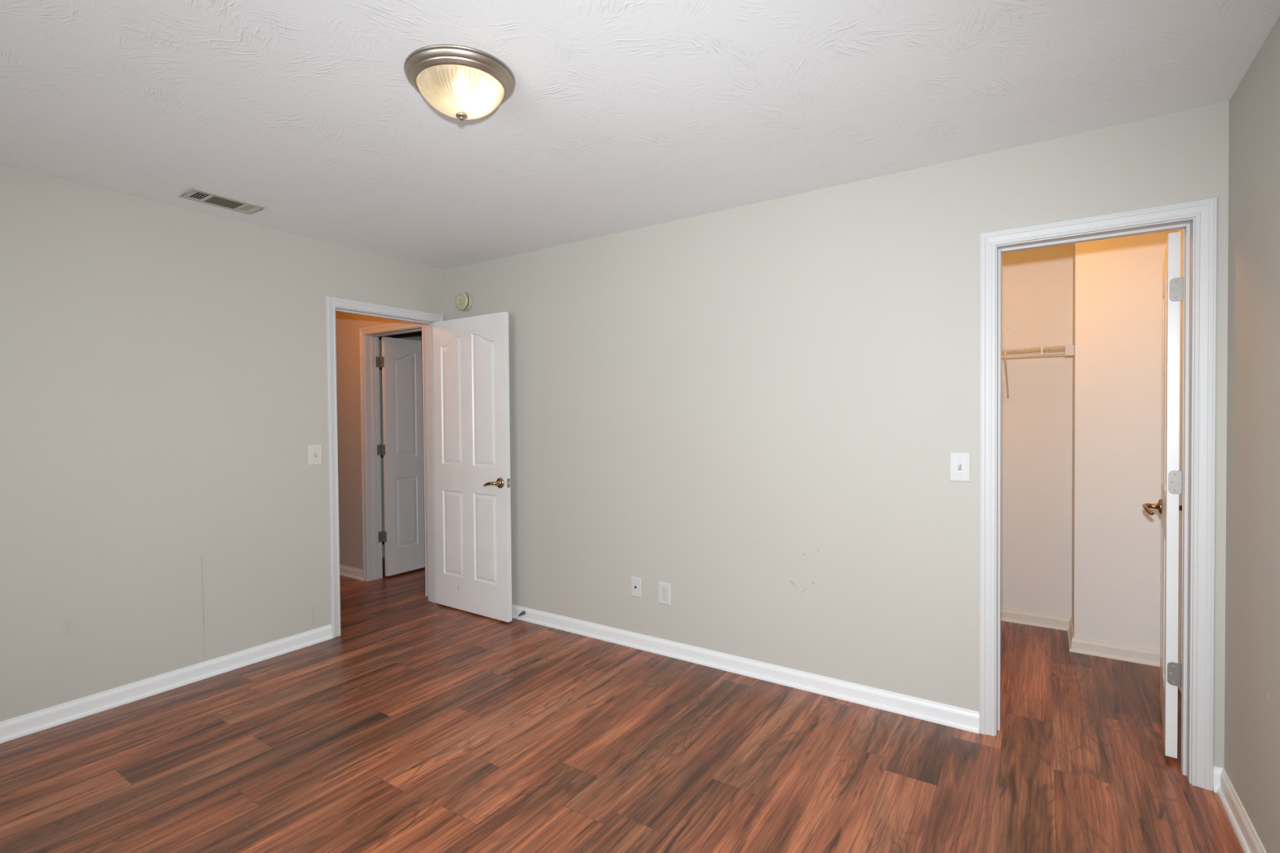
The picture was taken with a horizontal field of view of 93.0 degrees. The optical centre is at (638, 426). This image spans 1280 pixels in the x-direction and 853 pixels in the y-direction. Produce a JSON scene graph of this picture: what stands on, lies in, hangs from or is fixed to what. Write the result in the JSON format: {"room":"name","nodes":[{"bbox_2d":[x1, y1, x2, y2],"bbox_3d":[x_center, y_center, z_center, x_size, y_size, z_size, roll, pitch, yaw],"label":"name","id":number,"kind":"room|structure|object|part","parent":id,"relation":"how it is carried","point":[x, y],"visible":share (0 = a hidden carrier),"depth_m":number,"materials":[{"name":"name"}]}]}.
{"room":"empty bedroom","nodes":[
{"label":"empty bedroom","id":0,"kind":"room"},
{"bbox_2d":[0,164,444,721],"bbox_3d":[-2.667,0.111,2.729,0.125,2.440,4.300,0,1,34],"label":"wall","id":1,"kind":"structure","parent":0,"point":[163,392],"depth_m":3.00,"materials":[{"name":"paint"}]},
{"bbox_2d":[0,624,333,743],"bbox_3d":[-2.844,1.297,2.337,0.022,0.084,3.409,0,1,34],"label":"baseboard","id":2,"kind":"structure","parent":1,"relation":"attached to","point":[24,725],"depth_m":2.99,"materials":[{"name":"white paint"}]},
{"bbox_2d":[307,444,322,465],"bbox_3d":[-1.951,0.172,3.671,0.018,0.125,0.084,0,1,34],"label":"light switch","id":3,"kind":"object","parent":1,"relation":"attached to","point":[314,451],"visible":1,"depth_m":3.67,"materials":[{"name":"grey plastic"}]},
{"bbox_2d":[325,295,443,637],"bbox_3d":[-1.717,0.245,4.135,0.142,2.109,0.870,0,1,34],"label":"door frame","id":4,"kind":"structure","parent":1,"relation":"attached to","point":[333,304],"depth_m":3.83,"materials":[{"name":"white paint"}]},
{"bbox_2d":[432,311,511,622],"bbox_3d":[-1.175,0.268,4.159,0.757,2.030,0.103,0,1,35],"label":"door","id":5,"kind":"structure","parent":1,"relation":"in","point":[471,359],"depth_m":4.15,"materials":[{"name":"paint"}]},
{"bbox_3d":[-0.982,0.380,3.987,0.134,0.040,0.035,0,1,38],"label":"lever","id":6,"kind":"part","parent":5,"relation":"part of","materials":[{"name":"brown metal"}]},
{"bbox_3d":[-0.922,0.372,3.979,0.069,0.069,0.044,0,1,35],"label":"handle","id":7,"kind":"part","parent":5,"relation":"part of","materials":[{"name":"brown metal"}]},
{"bbox_3d":[-0.853,0.370,3.979,0.001,0.060,0.025,0,1,35],"label":"latch plate","id":8,"kind":"part","parent":5,"relation":"part of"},
{"bbox_2d":[0,556,1244,852],"bbox_3d":[-1.310,1.343,3.175,7.100,0.060,6.755,0,1,34],"label":"floor","id":9,"kind":"structure","parent":0,"point":[424,726],"depth_m":2.38,"materials":[{"name":"brown wood"}]},
{"bbox_2d":[0,0,1279,270],"bbox_3d":[-1.331,-1.157,3.134,7.100,0.060,6.755,0,1,34],"label":"ceiling","id":10,"kind":"structure","parent":0,"point":[619,116],"depth_m":2.06,"materials":[{"name":"white paint"}]},
{"bbox_2d":[178,187,265,214],"bbox_3d":[-2.063,-1.114,3.016,0.185,0.009,0.315,0,1,34],"label":"ceiling vent","id":11,"kind":"object","parent":10,"relation":"in","point":[195,194],"visible":1,"depth_m":3.00,"materials":[{"name":"metal"}]},
{"bbox_2d":[404,44,515,120],"bbox_3d":[-0.565,-1.044,1.933,0.339,0.138,0.339,0,1,34],"label":"ceiling light","id":12,"kind":"object","parent":10,"relation":"attached to","point":[462,82],"visible":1,"depth_m":1.85,"materials":[{"name":"grey"}]},
{"bbox_2d":[335,101,1229,768],"bbox_3d":[-0.666,0.073,4.052,6.929,2.440,0.125,0,1,34],"label":"wall","id":13,"kind":"structure","parent":0,"point":[757,411],"depth_m":3.02,"materials":[{"name":"paint"}]},
{"bbox_2d":[339,564,363,580],"bbox_3d":[-2.942,1.246,5.512,1.528,0.084,0.022,0,1,34],"label":"baseboard","id":14,"kind":"structure","parent":13,"relation":"attached to","point":[344,571],"depth_m":5.18,"materials":[{"name":"white paint"}]},
{"bbox_3d":[-2.946,1.278,5.507,1.528,0.020,0.010,0,1,34],"label":"shoe moulding","id":15,"kind":"part","parent":14,"relation":"part of","materials":[{"name":"white paint"}]},
{"bbox_2d":[359,321,428,596],"bbox_3d":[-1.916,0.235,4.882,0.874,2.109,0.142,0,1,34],"label":"door frame","id":16,"kind":"structure","parent":13,"relation":"attached to","point":[369,336],"depth_m":5.06,"materials":[{"name":"white paint"}]},
{"bbox_2d":[375,337,425,576],"bbox_3d":[-1.963,0.251,5.429,0.054,2.024,0.797,0,1,34],"label":"door","id":17,"kind":"structure","parent":13,"relation":"in","point":[402,448],"depth_m":5.26,"materials":[{"name":"paint"}]},
{"bbox_3d":[-2.201,-0.544,5.121,0.002,0.089,0.048,0,1,34],"label":"jamb plate","id":18,"kind":"part","parent":17,"relation":"part of","materials":[{"name":"grey metal"}]},
{"bbox_3d":[-2.195,0.198,5.133,0.002,0.089,0.048,0,1,34],"label":"jamb plate","id":19,"kind":"part","parent":17,"relation":"part of","materials":[{"name":"grey metal"}]},
{"bbox_3d":[-2.189,0.935,5.145,0.002,0.089,0.048,0,1,34],"label":"jamb plate","id":20,"kind":"part","parent":17,"relation":"part of","materials":[{"name":"grey metal"}]},
{"bbox_2d":[455,292,472,311],"bbox_3d":[-1.244,-0.888,4.308,0.133,0.133,0.058,0,1,34],"label":"smoke detector","id":21,"kind":"object","parent":13,"relation":"attached to","point":[464,300],"visible":1,"depth_m":4.28,"materials":[{"name":"plastic"}]},
{"bbox_2d":[516,610,525,617],"bbox_3d":[-0.782,1.244,4.027,0.025,0.029,0.065,0,1,34],"label":"door stop","id":22,"kind":"object","parent":13,"relation":"attached to","point":[523,612],"visible":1,"depth_m":4.03,"materials":[{"name":"silver metal"}]},
{"bbox_2d":[631,576,641,597],"bbox_3d":[-0.019,0.940,3.553,0.071,0.115,0.017,0,1,34],"label":"outlet","id":23,"kind":"object","parent":13,"relation":"attached to","point":[636,582],"visible":1,"depth_m":3.55,"materials":[{"name":"grey plastic"}]},
{"bbox_2d":[657,581,671,605],"bbox_3d":[0.145,0.949,3.448,0.084,0.125,0.008,0,1,34],"label":"power outlet","id":24,"kind":"object","parent":13,"relation":"attached to","point":[664,588],"visible":1,"depth_m":3.44,"materials":[{"name":"grey plastic"}]},
{"bbox_2d":[661,587,666,592],"bbox_3d":[0.143,0.929,3.446,0.034,0.028,0.002,0,1,34],"label":"socket","id":25,"kind":"object","parent":24,"relation":"attached to","point":[663,589],"depth_m":3.44,"materials":[{"name":"grey plastic"}]},
{"bbox_2d":[661,594,666,599],"bbox_3d":[0.144,0.968,3.446,0.034,0.028,0.002,0,1,34],"label":"socket","id":26,"kind":"object","parent":24,"relation":"attached to","point":[664,597],"depth_m":3.45,"materials":[{"name":"grey plastic"}]},
{"bbox_2d":[511,604,979,733],"bbox_3d":[0.014,1.254,3.534,3.442,0.084,0.022,0,1,34],"label":"baseboard","id":27,"kind":"structure","parent":13,"relation":"attached to","point":[965,719],"depth_m":3.08,"materials":[{"name":"white paint"}]},
{"bbox_2d":[949,452,970,482],"bbox_3d":[1.375,0.174,2.603,0.081,0.125,0.018,0,1,34],"label":"light switch","id":28,"kind":"object","parent":13,"relation":"attached to","point":[959,462],"visible":1,"depth_m":2.60,"materials":[{"name":"grey plastic"}]},
{"bbox_2d":[979,196,1217,791],"bbox_3d":[1.777,0.245,2.412,0.732,2.109,0.142,0,1,34],"label":"door frame","id":29,"kind":"structure","parent":13,"relation":"attached to","point":[1197,219],"depth_m":2.24,"materials":[{"name":"white paint"}]},
{"bbox_2d":[1142,231,1183,758],"bbox_3d":[2.235,0.264,2.559,0.172,2.016,0.610,0,1,39],"label":"door","id":30,"kind":"structure","parent":13,"relation":"in","point":[1167,506],"depth_m":2.33,"materials":[{"name":"paint"}]},
{"bbox_3d":[2.305,0.373,2.751,0.035,0.040,0.134,0,1,36],"label":"lever","id":31,"kind":"part","parent":30,"relation":"part of","materials":[{"name":"brown metal"}]},
{"bbox_3d":[2.360,0.365,2.776,0.044,0.069,0.069,0,1,39],"label":"handle","id":32,"kind":"part","parent":30,"relation":"part of","materials":[{"name":"brown metal"}]},
{"bbox_2d":[1213,765,1223,792],"bbox_3d":[2.066,1.260,2.162,0.030,0.084,0.022,0,1,34],"label":"baseboard","id":33,"kind":"structure","parent":13,"relation":"attached to","point":[1217,771],"depth_m":2.17,"materials":[{"name":"white paint"}]},
{"bbox_3d":[2.057,1.292,2.161,0.018,0.020,0.010,0,1,34],"label":"shoe moulding","id":34,"kind":"part","parent":33,"relation":"part of","materials":[{"name":"white paint"}]},
{"bbox_2d":[1000,243,1072,617],"bbox_3d":[2.213,0.048,4.147,1.211,2.440,0.125,0,1,34],"label":"wall","id":35,"kind":"structure","parent":0,"point":[1037,283],"depth_m":3.86,"materials":[{"name":"paint"}]},
{"bbox_2d":[1000,607,1071,631],"bbox_3d":[2.182,1.227,4.105,1.211,0.084,0.022,0,1,34],"label":"baseboard","id":36,"kind":"structure","parent":35,"relation":"attached to","point":[1008,615],"depth_m":3.87,"materials":[{"name":"beige paint"}]},
{"bbox_3d":[2.174,1.259,4.104,1.199,0.020,0.010,0,1,34],"label":"shoe moulding","id":37,"kind":"part","parent":36,"relation":"part of","materials":[{"name":"beige paint"}]},
{"bbox_2d":[1001,345,1074,399],"bbox_3d":[2.096,-0.320,3.953,1.190,0.304,0.318,0,1,34],"label":"wire shelf","id":38,"kind":"object","parent":35,"relation":"attached to","point":[1068,349],"visible":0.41,"depth_m":3.66,"materials":[{"name":"white metal"}]},
{"bbox_3d":[2.097,-0.466,3.958,1.185,0.006,0.006,0,1,34],"label":"rod","id":39,"kind":"part","parent":38,"relation":"part of","materials":[{"name":"beige plastic"}]},
{"bbox_3d":[2.177,-0.468,4.078,1.185,0.006,0.006,0,1,34],"label":"rod","id":40,"kind":"part","parent":38,"relation":"part of","materials":[{"name":"beige plastic"}]},
{"bbox_3d":[2.009,-0.421,3.827,1.185,0.008,0.008,0,1,34],"label":"lip rod","id":41,"kind":"part","parent":38,"relation":"part of","materials":[{"name":"beige plastic"}]},
{"bbox_3d":[2.011,-0.466,3.829,1.185,0.006,0.006,0,1,34],"label":"rod","id":42,"kind":"part","parent":38,"relation":"part of","materials":[{"name":"beige plastic"}]},
{"bbox_2d":[1071,229,1176,649],"bbox_3d":[2.838,0.053,3.493,0.554,2.440,0.518,0,1,34],"label":"wall","id":43,"kind":"structure","parent":0,"point":[1117,282],"depth_m":3.33,"materials":[{"name":"paint"}]},
{"bbox_2d":[1066,617,1074,648],"bbox_3d":[2.567,1.232,3.611,0.022,0.084,0.416,0,1,34],"label":"baseboard","id":44,"kind":"structure","parent":43,"relation":"attached to","point":[1070,630],"depth_m":3.59,"materials":[{"name":"beige paint"}]},
{"bbox_3d":[2.559,1.264,3.610,0.010,0.020,0.404,0,1,34],"label":"shoe moulding","id":45,"kind":"part","parent":44,"relation":"part of","materials":[{"name":"beige paint"}]},
{"bbox_2d":[1069,636,1159,666],"bbox_3d":[2.636,1.236,3.329,0.452,0.084,0.022,0,1,34],"label":"baseboard","id":46,"kind":"structure","parent":43,"relation":"attached to","point":[1128,653],"depth_m":3.33,"materials":[{"name":"beige paint"}]},
{"bbox_3d":[2.628,1.268,3.328,0.440,0.020,0.010,0,1,34],"label":"shoe moulding","id":47,"kind":"part","parent":46,"relation":"part of","materials":[{"name":"beige paint"}]},
{"bbox_2d":[1176,15,1279,852],"bbox_3d":[1.304,0.109,0.847,0.161,2.440,5.587,0,1,34],"label":"wall","id":48,"kind":"structure","parent":0,"point":[1252,563],"depth_m":1.86,"materials":[{"name":"paint"}]},
{"bbox_2d":[1217,768,1266,852],"bbox_3d":[0.880,1.298,0.383,0.022,0.084,4.300,0,1,34],"label":"baseboard","id":49,"kind":"structure","parent":48,"relation":"attached to","point":[1244,830],"depth_m":1.96,"materials":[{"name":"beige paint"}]},
{"bbox_3d":[0.872,1.331,0.382,0.010,0.020,4.288,0,1,34],"label":"shoe moulding","id":50,"kind":"part","parent":49,"relation":"part of","materials":[{"name":"white paint"}]}
]}

